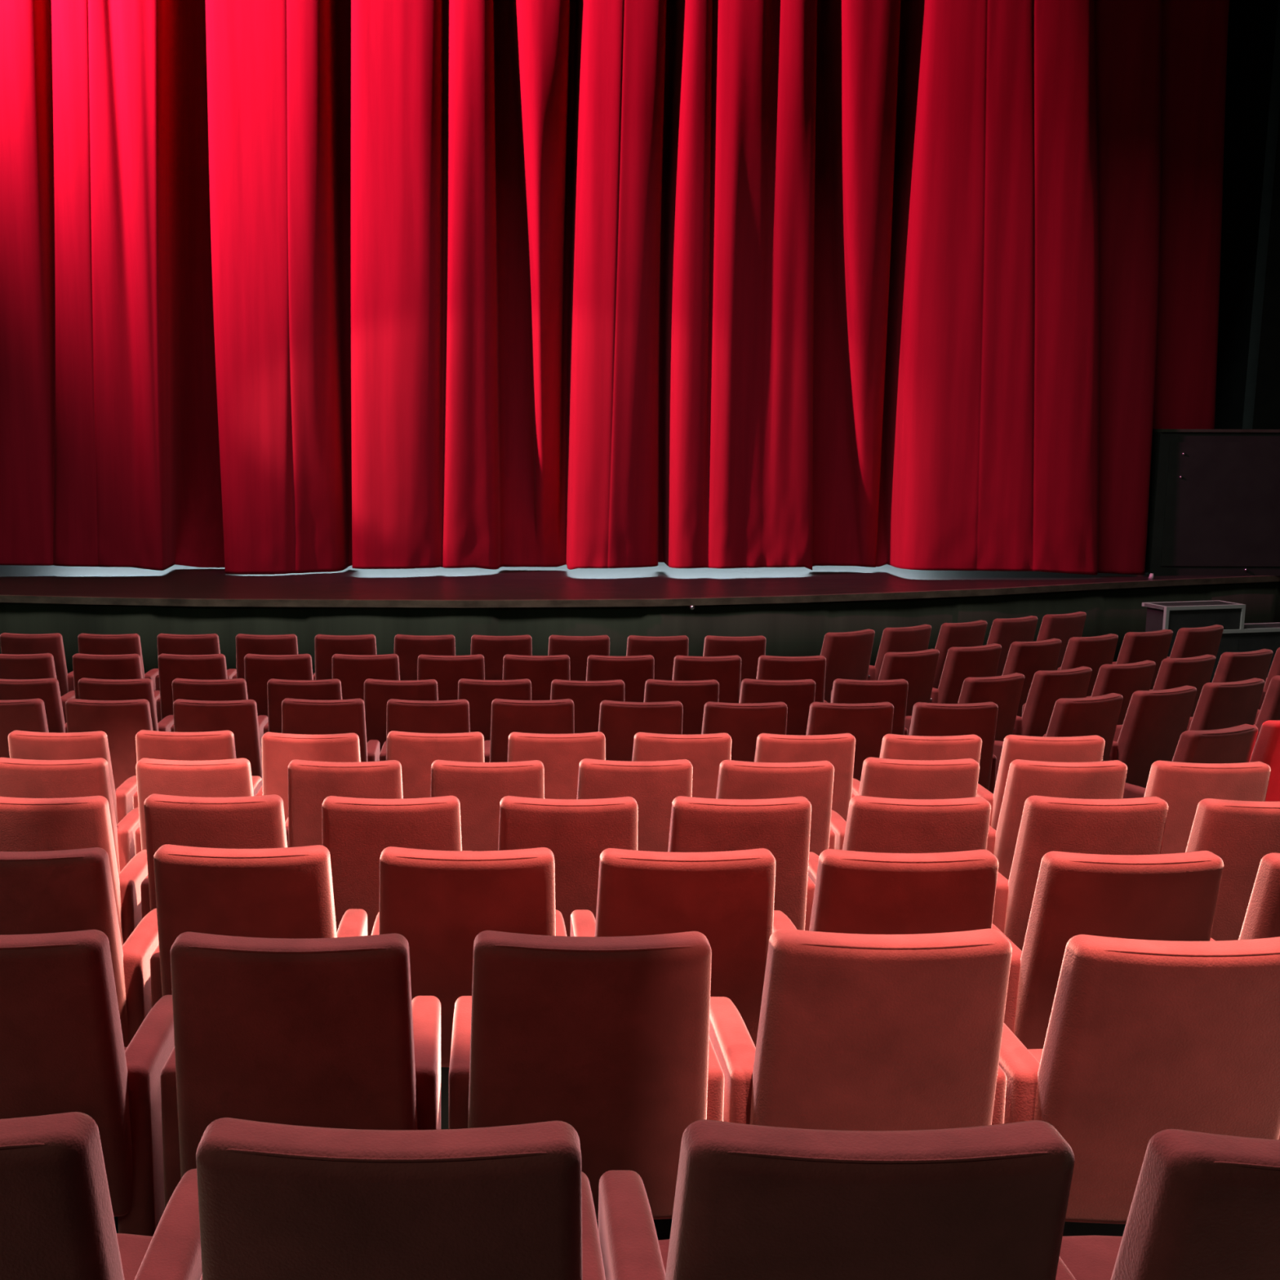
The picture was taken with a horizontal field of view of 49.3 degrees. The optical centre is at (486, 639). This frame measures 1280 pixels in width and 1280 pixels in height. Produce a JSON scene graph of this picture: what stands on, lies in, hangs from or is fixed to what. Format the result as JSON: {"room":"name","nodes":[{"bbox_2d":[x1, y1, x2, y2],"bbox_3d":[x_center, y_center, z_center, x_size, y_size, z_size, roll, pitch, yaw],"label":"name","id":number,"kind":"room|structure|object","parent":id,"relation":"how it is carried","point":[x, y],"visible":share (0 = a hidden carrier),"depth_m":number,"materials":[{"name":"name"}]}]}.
{"room":"event venue","nodes":[
{"label":"event venue","id":0,"kind":"room"},
{"bbox_2d":[0,562,1253,599],"bbox_3d":[0.753,-0.996,16.503,16.500,0.050,9.066,0,9,0],"label":"floor","id":1,"kind":"structure","parent":0,"point":[661,580],"depth_m":13.49,"materials":[{"name":"black wood"}]},
{"bbox_2d":[1144,429,1279,576],"bbox_3d":[7.769,-1.422,14.285,1.770,1.503,0.218,0,9,0],"label":"loudspeaker","id":2,"kind":"object","parent":1,"relation":"on","point":[1214,500],"visible":0.98,"depth_m":14.20,"materials":[{"name":"black wood"}]},
{"bbox_2d":[0,581,1279,675],"bbox_3d":[0.867,-0.017,13.172,16.613,0.870,2.055,-1,9,-7],"label":"wall","id":3,"kind":"structure","parent":0,"point":[797,628],"depth_m":12.23,"materials":[{"name":"black fabric"}]},
{"bbox_2d":[0,575,1279,608],"bbox_3d":[0.869,-0.474,13.075,16.616,0.062,2.082,-1,9,-7],"label":"trim","id":4,"kind":"structure","parent":3,"relation":"attached to","point":[1173,582],"depth_m":12.15,"materials":[{"name":"brown wood"}]},
{"bbox_2d":[1214,0,1278,429],"bbox_3d":[9.113,-3.591,8.807,0.200,9.900,23.500,0,9,0],"label":"wall","id":5,"kind":"structure","parent":0,"point":[1251,24],"depth_m":16.48,"materials":[{"name":"black paint"}]},
{"bbox_2d":[1242,0,1279,429],"bbox_3d":[8.571,-5.046,14.302,0.892,8.670,0.200,0,9,0],"label":"wall","id":6,"kind":"structure","parent":0,"point":[1261,411],"depth_m":14.46,"materials":[{"name":"black paint"}]},
{"bbox_3d":[0.745,1.321,6.015,16.500,0.965,16.500,0,9,0],"label":"floor","id":7,"kind":"structure","parent":0,"visible":0},
{"bbox_2d":[0,698,48,758],"bbox_3d":[-2.503,0.738,7.429,0.524,0.960,0.635,0,9,0],"label":"seat","id":8,"kind":"object","parent":7,"relation":"on","point":[29,714],"visible":0.18,"depth_m":7.08,"materials":[{"name":"fabric"}]},
{"bbox_2d":[0,677,67,733],"bbox_3d":[-2.700,0.655,8.314,0.524,0.956,0.637,0,9,0],"label":"seat","id":9,"kind":"object","parent":7,"relation":"on","point":[47,690],"visible":0.16,"depth_m":7.96,"materials":[{"name":"fabric"}]},
{"bbox_2d":[0,632,74,697],"bbox_3d":[-3.194,0.394,9.965,0.524,0.975,0.635,0,9,0],"label":"seat","id":10,"kind":"object","parent":7,"relation":"on","point":[10,643],"visible":0.27,"depth_m":9.62,"materials":[{"name":"fabric"}]},
{"bbox_2d":[0,757,139,873],"bbox_3d":[-1.644,0.879,5.501,0.524,0.963,0.642,0,9,0],"label":"seat","id":11,"kind":"object","parent":7,"relation":"on","point":[19,778],"visible":0.23,"depth_m":5.15,"materials":[{"name":"fabric"}]},
{"bbox_2d":[8,730,137,824],"bbox_3d":[-1.881,0.835,6.363,0.524,0.964,0.646,0,9,0],"label":"seat","id":12,"kind":"object","parent":7,"relation":"on","point":[23,744],"visible":0.27,"depth_m":6.00,"materials":[{"name":"fabric"}]},
{"bbox_2d":[0,795,147,946],"bbox_3d":[-1.389,0.915,4.570,0.524,0.961,0.640,0,9,0],"label":"seat","id":13,"kind":"object","parent":7,"relation":"on","point":[26,824],"visible":0.33,"depth_m":4.22,"materials":[{"name":"fabric"}]},
{"bbox_2d":[0,847,159,1047],"bbox_3d":[-1.136,0.943,3.678,0.524,0.960,0.635,0,9,0],"label":"seat","id":14,"kind":"object","parent":7,"relation":"on","point":[64,891],"visible":0.41,"depth_m":3.35,"materials":[{"name":"fabric"}]},
{"bbox_2d":[0,929,174,1236],"bbox_3d":[-0.902,0.958,2.796,0.524,0.963,0.638,0,9,0],"label":"seat","id":15,"kind":"object","parent":7,"relation":"on","point":[62,1049],"visible":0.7,"depth_m":2.51,"materials":[{"name":"fabric"}]},
{"bbox_2d":[0,1111,202,1279],"bbox_3d":[-0.644,0.967,1.848,0.524,0.971,0.642,0,9,0],"label":"seat","id":16,"kind":"object","parent":7,"relation":"on","point":[57,1220],"visible":0.81,"depth_m":1.51,"materials":[{"name":"fabric"}]},
{"bbox_2d":[116,1233,152,1279],"bbox_3d":[-0.644,1.026,1.969,0.376,0.156,0.420,0,9,0],"label":"seat cushion","id":17,"kind":"object","parent":16,"relation":"on","point":[133,1248],"depth_m":2.11,"materials":[{"name":"fabric"}]},
{"bbox_2d":[65,698,152,790],"bbox_3d":[-1.955,0.740,7.424,0.524,0.962,0.645,0,9,0],"label":"seat","id":18,"kind":"object","parent":7,"relation":"on","point":[121,720],"visible":0.17,"depth_m":7.08,"materials":[{"name":"fabric"}]},
{"bbox_2d":[72,653,159,711],"bbox_3d":[-2.430,0.528,9.112,0.524,0.971,0.638,0,9,0],"label":"seat","id":19,"kind":"object","parent":7,"relation":"on","point":[128,666],"visible":0.22,"depth_m":8.76,"materials":[{"name":"fabric"}]},
{"bbox_2d":[78,677,173,731],"bbox_3d":[-2.157,0.656,8.313,0.524,0.958,0.640,0,9,0],"label":"seat","id":20,"kind":"object","parent":7,"relation":"on","point":[94,689],"visible":0.21,"depth_m":7.95,"materials":[{"name":"fabric"}]},
{"bbox_2d":[155,653,227,723],"bbox_3d":[-1.881,0.529,9.111,0.524,0.972,0.642,0,9,0],"label":"seat","id":21,"kind":"object","parent":7,"relation":"on","point":[171,667],"visible":0.27,"depth_m":8.76,"materials":[{"name":"fabric"}]},
{"bbox_2d":[134,758,253,854],"bbox_3d":[-1.099,0.881,5.502,0.524,0.962,0.640,0,9,0],"label":"seat","id":22,"kind":"object","parent":7,"relation":"on","point":[225,778],"visible":0.24,"depth_m":5.14,"materials":[{"name":"fabric"}]},
{"bbox_2d":[133,729,262,808],"bbox_3d":[-1.327,0.835,6.367,0.524,0.966,0.637,0,9,0],"label":"seat","id":23,"kind":"object","parent":7,"relation":"on","point":[219,744],"visible":0.17,"depth_m":6.01,"materials":[{"name":"fabric"}]},
{"bbox_2d":[140,793,287,919],"bbox_3d":[-0.842,0.915,4.571,0.524,0.964,0.638,0,9,0],"label":"seat","id":24,"kind":"object","parent":7,"relation":"on","point":[252,822],"visible":0.22,"depth_m":4.22,"materials":[{"name":"fabric"}]},
{"bbox_2d":[173,698,262,785],"bbox_3d":[-1.406,0.742,7.427,0.524,0.961,0.639,0,9,0],"label":"seat","id":25,"kind":"object","parent":7,"relation":"on","point":[240,717],"visible":0.3,"depth_m":7.08,"materials":[{"name":"fabric"}]},
{"bbox_2d":[170,678,267,747],"bbox_3d":[-1.605,0.657,8.310,0.524,0.960,0.645,0,9,0],"label":"seat","id":26,"kind":"object","parent":7,"relation":"on","point":[220,690],"visible":0.18,"depth_m":7.95,"materials":[{"name":"fabric"}]},
{"bbox_2d":[150,844,367,1008],"bbox_3d":[-0.593,0.940,3.675,0.524,0.970,0.639,0,9,0],"label":"seat","id":27,"kind":"object","parent":7,"relation":"on","point":[284,892],"visible":0.31,"depth_m":3.33,"materials":[{"name":"fabric"}]},
{"bbox_2d":[244,653,313,715],"bbox_3d":[-1.331,0.530,9.109,0.524,0.974,0.644,0,9,0],"label":"seat","id":28,"kind":"object","parent":7,"relation":"on","point":[259,668],"visible":0.26,"depth_m":8.76,"materials":[{"name":"fabric"}]},
{"bbox_2d":[160,931,440,1208],"bbox_3d":[-0.359,0.962,2.796,0.524,0.958,0.640,0,9,0],"label":"seat","id":29,"kind":"object","parent":7,"relation":"on","point":[328,1033],"visible":0.63,"depth_m":2.48,"materials":[{"name":"fabric"}]},
{"bbox_2d":[263,678,342,733],"bbox_3d":[-1.058,0.660,8.312,0.524,0.958,0.640,0,9,0],"label":"seat","id":30,"kind":"object","parent":7,"relation":"on","point":[278,690],"visible":0.29,"depth_m":7.95,"materials":[{"name":"fabric"}]},
{"bbox_2d":[255,732,360,822],"bbox_3d":[-0.779,0.841,6.364,0.524,0.960,0.643,0,9,0],"label":"seat","id":31,"kind":"object","parent":7,"relation":"on","point":[278,749],"visible":0.25,"depth_m":6.01,"materials":[{"name":"fabric"}]},
{"bbox_2d":[281,697,379,761],"bbox_3d":[-0.850,0.741,7.429,0.524,0.967,0.635,0,9,0],"label":"seat","id":32,"kind":"object","parent":7,"relation":"on","point":[299,716],"visible":0.24,"depth_m":7.08,"materials":[{"name":"fabric"}]},
{"bbox_2d":[284,759,403,847],"bbox_3d":[-0.540,0.885,5.500,0.524,0.959,0.645,0,9,0],"label":"seat","id":33,"kind":"object","parent":7,"relation":"on","point":[309,782],"visible":0.24,"depth_m":5.15,"materials":[{"name":"fabric"}]},
{"bbox_2d":[332,653,399,701],"bbox_3d":[-0.772,0.531,9.113,0.524,0.975,0.636,0,9,0],"label":"seat","id":34,"kind":"object","parent":7,"relation":"on","point":[352,670],"visible":0.19,"depth_m":8.76,"materials":[{"name":"fabric"}]},
{"bbox_2d":[321,795,472,935],"bbox_3d":[-0.294,0.918,4.570,0.524,0.962,0.640,0,9,0],"label":"seat","id":35,"kind":"object","parent":7,"relation":"on","point":[356,831],"visible":0.22,"depth_m":4.22,"materials":[{"name":"fabric"}]},
{"bbox_2d":[195,1117,605,1279],"bbox_3d":[-0.108,0.973,1.851,0.524,0.961,0.637,0,9,0],"label":"seat","id":36,"kind":"object","parent":7,"relation":"on","point":[277,1202],"visible":1,"depth_m":1.50,"materials":[{"name":"fabric"}]},
{"bbox_2d":[364,678,438,753],"bbox_3d":[-0.502,0.661,8.310,0.524,0.960,0.645,0,9,0],"label":"seat","id":37,"kind":"object","parent":7,"relation":"on","point":[377,692],"visible":0.24,"depth_m":7.95,"materials":[{"name":"fabric"}]},
{"bbox_2d":[378,698,470,760],"bbox_3d":[-0.306,0.744,7.429,0.524,0.965,0.636,0,9,0],"label":"seat","id":38,"kind":"object","parent":7,"relation":"on","point":[452,716],"visible":0.27,"depth_m":7.08,"materials":[{"name":"fabric"}]},
{"bbox_2d":[386,730,484,798],"bbox_3d":[-0.232,0.840,6.368,0.524,0.965,0.635,0,9,0],"label":"seat","id":39,"kind":"object","parent":7,"relation":"on","point":[416,753],"visible":0.15,"depth_m":6.01,"materials":[{"name":"fabric"}]},
{"bbox_2d":[417,653,484,700],"bbox_3d":[-0.227,0.534,9.109,0.524,0.974,0.644,0,9,0],"label":"seat","id":40,"kind":"object","parent":7,"relation":"on","point":[446,670],"visible":0.18,"depth_m":8.76,"materials":[{"name":"fabric"}]},
{"bbox_2d":[371,846,566,1129],"bbox_3d":[-0.048,0.944,3.672,0.524,0.968,0.646,0,9,0],"label":"seat","id":41,"kind":"object","parent":7,"relation":"on","point":[439,901],"visible":0.32,"depth_m":3.33,"materials":[{"name":"fabric"}]},
{"bbox_2d":[430,760,544,851],"bbox_3d":[-0.001,0.887,5.503,0.524,0.958,0.639,0,9,0],"label":"seat","id":42,"kind":"object","parent":7,"relation":"on","point":[479,788],"visible":0.2,"depth_m":5.15,"materials":[{"name":"fabric"}]},
{"bbox_2d":[457,678,531,741],"bbox_3d":[0.043,0.662,8.313,0.524,0.962,0.638,0,9,0],"label":"seat","id":43,"kind":"object","parent":7,"relation":"on","point":[480,694],"visible":0.2,"depth_m":7.96,"materials":[{"name":"fabric"}]},
{"bbox_2d":[484,698,574,762],"bbox_3d":[0.237,0.744,7.424,0.524,0.970,0.644,0,9,0],"label":"seat","id":44,"kind":"object","parent":7,"relation":"on","point":[508,716],"visible":0.26,"depth_m":7.07,"materials":[{"name":"fabric"}]},
{"bbox_2d":[502,653,569,700],"bbox_3d":[0.314,0.536,9.112,0.524,0.974,0.639,0,9,0],"label":"seat","id":45,"kind":"object","parent":7,"relation":"on","point":[540,670],"visible":0.19,"depth_m":8.76,"materials":[{"name":"fabric"}]},
{"bbox_2d":[507,731,605,799],"bbox_3d":[0.309,0.842,6.363,0.524,0.966,0.645,0,9,0],"label":"seat","id":46,"kind":"object","parent":7,"relation":"on","point":[561,755],"visible":0.13,"depth_m":6.01,"materials":[{"name":"fabric"}]},
{"bbox_2d":[497,795,638,936],"bbox_3d":[0.251,0.920,4.568,0.524,0.963,0.644,0,9,0],"label":"seat","id":47,"kind":"object","parent":7,"relation":"on","point":[576,832],"visible":0.2,"depth_m":4.22,"materials":[{"name":"fabric"}]},
{"bbox_2d":[448,930,724,1239],"bbox_3d":[0.189,0.961,2.793,0.524,0.964,0.644,0,9,0],"label":"seat","id":48,"kind":"object","parent":7,"relation":"on","point":[606,1037],"visible":0.64,"depth_m":2.48,"materials":[{"name":"fabric"}]},
{"bbox_2d":[550,679,624,733],"bbox_3d":[0.584,0.665,8.311,0.524,0.959,0.643,0,9,0],"label":"seat","id":49,"kind":"object","parent":7,"relation":"on","point":[587,696],"visible":0.2,"depth_m":7.95,"materials":[{"name":"fabric"}]},
{"bbox_2d":[586,654,653,702],"bbox_3d":[0.856,0.538,9.110,0.524,0.975,0.642,0,9,0],"label":"seat","id":50,"kind":"object","parent":7,"relation":"on","point":[633,671],"visible":0.19,"depth_m":8.76,"materials":[{"name":"fabric"}]},
{"bbox_2d":[576,758,693,852],"bbox_3d":[0.553,0.886,5.501,0.524,0.966,0.642,0,9,0],"label":"seat","id":51,"kind":"object","parent":7,"relation":"on","point":[654,785],"visible":0.2,"depth_m":5.15,"materials":[{"name":"fabric"}]},
{"bbox_2d":[598,700,683,761],"bbox_3d":[0.789,0.749,7.426,0.524,0.962,0.640,0,9,0],"label":"seat","id":52,"kind":"object","parent":7,"relation":"on","point":[620,722],"visible":0.27,"depth_m":7.08,"materials":[{"name":"fabric"}]},
{"bbox_2d":[626,635,688,680],"bbox_3d":[1.196,0.410,9.961,0.524,0.974,0.643,0,9,0],"label":"seat","id":53,"kind":"object","parent":7,"relation":"on","point":[664,650],"visible":0.21,"depth_m":9.61,"materials":[{"name":"fabric"}]},
{"bbox_2d":[569,848,775,1047],"bbox_3d":[0.491,0.947,3.678,0.524,0.965,0.635,0,9,0],"label":"seat","id":54,"kind":"object","parent":7,"relation":"on","point":[727,897],"visible":0.37,"depth_m":3.34,"materials":[{"name":"fabric"}]},
{"bbox_2d":[631,732,731,798],"bbox_3d":[0.851,0.844,6.364,0.524,0.966,0.644,0,9,0],"label":"seat","id":55,"kind":"object","parent":7,"relation":"on","point":[705,753],"visible":0.24,"depth_m":6.00,"materials":[{"name":"fabric"}]},
{"bbox_2d":[644,679,719,734],"bbox_3d":[1.126,0.665,8.313,0.524,0.962,0.638,0,9,0],"label":"seat","id":56,"kind":"object","parent":7,"relation":"on","point":[693,695],"visible":0.21,"depth_m":7.96,"materials":[{"name":"fabric"}]},
{"bbox_2d":[671,655,741,702],"bbox_3d":[1.407,0.540,9.108,0.524,0.974,0.646,0,9,0],"label":"seat","id":57,"kind":"object","parent":7,"relation":"on","point":[726,670],"visible":0.29,"depth_m":8.76,"materials":[{"name":"fabric"}]},
{"bbox_2d":[667,795,815,930],"bbox_3d":[0.786,0.921,4.571,0.524,0.964,0.638,0,9,0],"label":"seat","id":58,"kind":"object","parent":7,"relation":"on","point":[781,826],"visible":0.22,"depth_m":4.22,"materials":[{"name":"fabric"}]},
{"bbox_2d":[701,701,787,761],"bbox_3d":[1.331,0.753,7.429,0.524,0.957,0.636,0,9,0],"label":"seat","id":59,"kind":"object","parent":7,"relation":"on","point":[744,722],"visible":0.2,"depth_m":7.08,"materials":[{"name":"fabric"}]},
{"bbox_2d":[715,760,835,856],"bbox_3d":[1.084,0.889,5.501,0.524,0.962,0.642,0,9,0],"label":"seat","id":60,"kind":"object","parent":7,"relation":"on","point":[737,780],"visible":0.24,"depth_m":5.15,"materials":[{"name":"fabric"}]},
{"bbox_2d":[738,678,815,735],"bbox_3d":[1.681,0.665,8.310,0.524,0.968,0.644,0,9,0],"label":"seat","id":61,"kind":"object","parent":7,"relation":"on","point":[798,695],"visible":0.22,"depth_m":7.95,"materials":[{"name":"fabric"}]},
{"bbox_2d":[755,655,827,702],"bbox_3d":[1.947,0.541,9.112,0.524,0.974,0.638,0,9,0],"label":"seat","id":62,"kind":"object","parent":7,"relation":"on","point":[769,667],"visible":0.24,"depth_m":8.76,"materials":[{"name":"fabric"}]},
{"bbox_2d":[754,733,855,821],"bbox_3d":[1.399,0.847,6.363,0.524,0.964,0.645,0,9,0],"label":"seat","id":63,"kind":"object","parent":7,"relation":"on","point":[838,749],"visible":0.22,"depth_m":6.00,"materials":[{"name":"fabric"}]},
{"bbox_2d":[598,1119,1074,1279],"bbox_3d":[0.422,0.973,1.848,0.524,0.966,0.643,0,9,0],"label":"seat","id":64,"kind":"object","parent":7,"relation":"on","point":[752,1202],"visible":1,"depth_m":1.49,"materials":[{"name":"fabric"}]},
{"bbox_2d":[820,628,875,702],"bbox_3d":[2.508,0.374,10.272,0.530,0.963,0.638,-4,10,-27],"label":"seat","id":65,"kind":"object","parent":7,"relation":"on","point":[847,655],"visible":0.33,"depth_m":9.96,"materials":[{"name":"fabric"}]},
{"bbox_2d":[805,702,893,781],"bbox_3d":[1.878,0.755,7.427,0.524,0.958,0.641,0,9,0],"label":"seat","id":66,"kind":"object","parent":7,"relation":"on","point":[868,722],"visible":0.32,"depth_m":7.08,"materials":[{"name":"fabric"}]},
{"bbox_2d":[709,928,1012,1130],"bbox_3d":[0.724,0.960,2.795,0.524,0.970,0.640,0,9,0],"label":"seat","id":67,"kind":"object","parent":7,"relation":"on","point":[856,1032],"visible":0.53,"depth_m":2.48,"materials":[{"name":"fabric"}]},
{"bbox_2d":[830,678,908,735],"bbox_3d":[2.219,0.666,8.310,0.524,0.969,0.642,0,9,0],"label":"seat","id":68,"kind":"object","parent":7,"relation":"on","point":[895,691],"visible":0.23,"depth_m":7.95,"materials":[{"name":"fabric"}]},
{"bbox_2d":[831,648,939,715],"bbox_3d":[2.680,0.509,9.380,0.530,0.962,0.645,-4,10,-25],"label":"seat","id":69,"kind":"object","parent":7,"relation":"on","point":[918,668],"visible":0.27,"depth_m":9.07,"materials":[{"name":"fabric"}]},
{"bbox_2d":[773,848,998,934],"bbox_3d":[1.026,0.948,3.674,0.524,0.966,0.642,0,9,0],"label":"seat","id":70,"kind":"object","parent":7,"relation":"on","point":[855,892],"visible":0.31,"depth_m":3.32,"materials":[{"name":"fabric"}]},
{"bbox_2d":[808,795,991,884],"bbox_3d":[1.328,0.921,4.571,0.524,0.966,0.638,0,9,0],"label":"seat","id":71,"kind":"object","parent":7,"relation":"on","point":[873,824],"visible":0.17,"depth_m":4.22,"materials":[{"name":"fabric"}]},
{"bbox_2d":[830,757,979,849],"bbox_3d":[1.622,0.885,5.499,0.524,0.974,0.645,0,9,0],"label":"seat","id":72,"kind":"object","parent":7,"relation":"on","point":[887,778],"visible":0.16,"depth_m":5.14,"materials":[{"name":"fabric"}]},
{"bbox_2d":[852,733,982,796],"bbox_3d":[1.944,0.850,6.367,0.524,0.961,0.638,0,9,0],"label":"seat","id":73,"kind":"object","parent":7,"relation":"on","point":[902,747],"visible":0.23,"depth_m":6.00,"materials":[{"name":"fabric"}]},
{"bbox_2d":[908,702,998,793],"bbox_3d":[2.416,0.756,7.425,0.524,0.961,0.644,0,9,0],"label":"seat","id":74,"kind":"object","parent":7,"relation":"on","point":[928,719],"visible":0.23,"depth_m":7.08,"materials":[{"name":"fabric"}]},
{"bbox_2d":[904,672,1024,741],"bbox_3d":[2.891,0.648,8.469,0.530,0.962,0.645,-4,10,-25],"label":"seat","id":75,"kind":"object","parent":7,"relation":"on","point":[1004,691],"visible":0.16,"depth_m":8.16,"materials":[{"name":"fabric"}]},
{"bbox_2d":[929,643,1001,703],"bbox_3d":[3.185,0.475,9.619,0.530,0.962,0.644,-4,10,-25],"label":"seat","id":76,"kind":"object","parent":7,"relation":"on","point":[961,664],"visible":0.3,"depth_m":9.29,"materials":[{"name":"fabric"}]},
{"bbox_2d":[1001,638,1062,716],"bbox_3d":[3.691,0.441,9.858,0.530,0.962,0.642,-4,10,-25],"label":"seat","id":77,"kind":"object","parent":7,"relation":"on","point":[1025,658],"visible":0.32,"depth_m":9.53,"materials":[{"name":"fabric"}]},
{"bbox_2d":[976,734,1105,831],"bbox_3d":[2.484,0.853,6.366,0.524,0.959,0.640,0,9,0],"label":"seat","id":78,"kind":"object","parent":7,"relation":"on","point":[1086,748],"visible":0.23,"depth_m":6.01,"materials":[{"name":"fabric"}]},
{"bbox_2d":[1012,666,1092,737],"bbox_3d":[3.397,0.614,8.707,0.530,0.962,0.645,-4,10,-25],"label":"seat","id":79,"kind":"object","parent":7,"relation":"on","point":[1047,686],"visible":0.3,"depth_m":8.38,"materials":[{"name":"fabric"}]},
{"bbox_2d":[986,759,1127,880],"bbox_3d":[2.173,0.890,5.499,0.524,0.969,0.646,0,9,0],"label":"seat","id":80,"kind":"object","parent":7,"relation":"on","point":[1104,780],"visible":0.22,"depth_m":5.14,"materials":[{"name":"fabric"}]},
{"bbox_2d":[993,693,1123,784],"bbox_3d":[3.068,0.734,7.577,0.530,0.962,0.641,-4,9,-25],"label":"seat","id":81,"kind":"object","parent":7,"relation":"on","point":[1099,715],"visible":0.29,"depth_m":7.24,"materials":[{"name":"fabric"}]},
{"bbox_2d":[992,795,1168,951],"bbox_3d":[1.871,0.922,4.572,0.524,0.968,0.635,0,9,0],"label":"seat","id":82,"kind":"object","parent":7,"relation":"on","point":[1122,826],"visible":0.27,"depth_m":4.23,"materials":[{"name":"fabric"}]},
{"bbox_2d":[1057,633,1118,697],"bbox_3d":[4.197,0.406,10.095,0.530,0.962,0.645,-4,10,-25],"label":"seat","id":83,"kind":"object","parent":7,"relation":"on","point":[1093,652],"visible":0.28,"depth_m":9.76,"materials":[{"name":"fabric"}]},
{"bbox_2d":[991,850,1223,1048],"bbox_3d":[1.568,0.952,3.675,0.524,0.963,0.640,0,9,0],"label":"seat","id":84,"kind":"object","parent":7,"relation":"on","point":[1171,897],"visible":0.28,"depth_m":3.34,"materials":[{"name":"fabric"}]},
{"bbox_2d":[1086,660,1155,724],"bbox_3d":[3.902,0.580,8.945,0.530,0.962,0.644,-4,10,-25],"label":"seat","id":85,"kind":"object","parent":7,"relation":"on","point":[1123,679],"visible":0.2,"depth_m":8.61,"materials":[{"name":"fabric"}]},
{"bbox_2d":[998,934,1279,1235],"bbox_3d":[1.258,0.967,2.792,0.524,0.961,0.646,0,9,0],"label":"seat","id":86,"kind":"object","parent":7,"relation":"on","point":[1144,1038],"visible":0.49,"depth_m":2.49,"materials":[{"name":"fabric"}]},
{"bbox_2d":[1055,1128,1279,1279],"bbox_3d":[0.947,0.981,1.849,0.524,0.954,0.643,0,9,0],"label":"seat","id":87,"kind":"object","parent":7,"relation":"on","point":[1204,1206],"visible":0.67,"depth_m":1.51,"materials":[{"name":"fabric"}]},
{"bbox_2d":[1059,1235,1122,1279],"bbox_3d":[0.947,1.031,1.969,0.376,0.156,0.420,0,9,0],"label":"seat cushion","id":88,"kind":"object","parent":87,"relation":"on","point":[1089,1257],"depth_m":2.10,"materials":[{"name":"fabric"}]},
{"bbox_2d":[1149,654,1215,716],"bbox_3d":[4.408,0.545,9.184,0.530,0.962,0.642,-4,10,-25],"label":"seat","id":89,"kind":"object","parent":7,"relation":"on","point":[1196,672],"visible":0.2,"depth_m":8.84,"materials":[{"name":"fabric"}]},
{"bbox_2d":[1122,724,1257,798],"bbox_3d":[3.178,0.833,6.499,0.530,0.963,0.641,-4,9,-25],"label":"seat","id":90,"kind":"object","parent":7,"relation":"on","point":[1234,744],"visible":0.22,"depth_m":6.15,"materials":[{"name":"fabric"}]},
{"bbox_2d":[1143,760,1271,853],"bbox_3d":[2.714,0.894,5.504,0.524,0.964,0.635,0,9,0],"label":"seat","id":91,"kind":"object","parent":7,"relation":"on","point":[1182,785],"visible":0.23,"depth_m":5.15,"materials":[{"name":"fabric"}]},
{"bbox_2d":[1142,600,1279,682],"bbox_3d":[6.340,0.155,11.820,1.520,0.959,0.300,-2,9,-13],"label":"steps","id":92,"kind":"structure","parent":7,"relation":"on","point":[1237,636],"depth_m":11.62,"materials":[{"name":"grey"}]},
{"bbox_2d":[1185,798,1279,941],"bbox_3d":[2.406,0.926,4.567,0.524,0.965,0.646,0,9,0],"label":"seat","id":93,"kind":"object","parent":7,"relation":"on","point":[1240,833],"visible":0.21,"depth_m":4.23,"materials":[{"name":"fabric"}]},
{"bbox_2d":[1209,853,1279,941],"bbox_3d":[2.105,0.956,3.678,0.524,0.958,0.636,0,9,0],"label":"seat","id":94,"kind":"object","parent":7,"relation":"on","point":[1262,917],"visible":0.09,"depth_m":3.37,"materials":[{"name":"fabric"}]},
{"bbox_3d":[4.201,1.237,7.634,3.200,0.169,3.138,0,9,0],"label":"floor","id":95,"kind":"structure","parent":0,"visible":0},
{"bbox_2d":[1108,685,1196,787],"bbox_3d":[3.577,0.701,7.807,0.530,0.962,0.646,-4,9,-25],"label":"seat","id":96,"kind":"object","parent":95,"relation":"on","point":[1154,722],"visible":0.32,"depth_m":7.50,"materials":[{"name":"fabric"}]},
{"bbox_2d":[1186,677,1264,730],"bbox_3d":[4.084,0.667,8.044,0.530,0.962,0.637,-4,9,-25],"label":"seat","id":97,"kind":"object","parent":95,"relation":"on","point":[1220,705],"visible":0.23,"depth_m":7.71,"materials":[{"name":"fabric"}]},
{"bbox_3d":[-7.587,-3.649,8.807,0.200,9.900,23.500,0,9,0],"label":"wall","id":98,"kind":"structure","parent":0,"visible":0},
{"bbox_2d":[0,0,1229,574],"bbox_3d":[-0.374,-4.890,14.027,16.239,8.358,1.489,0,9,0],"label":"stage curtain","id":99,"kind":"object","parent":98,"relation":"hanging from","point":[286,286],"visible":1,"depth_m":13.72,"materials":[{"name":"fabric"}]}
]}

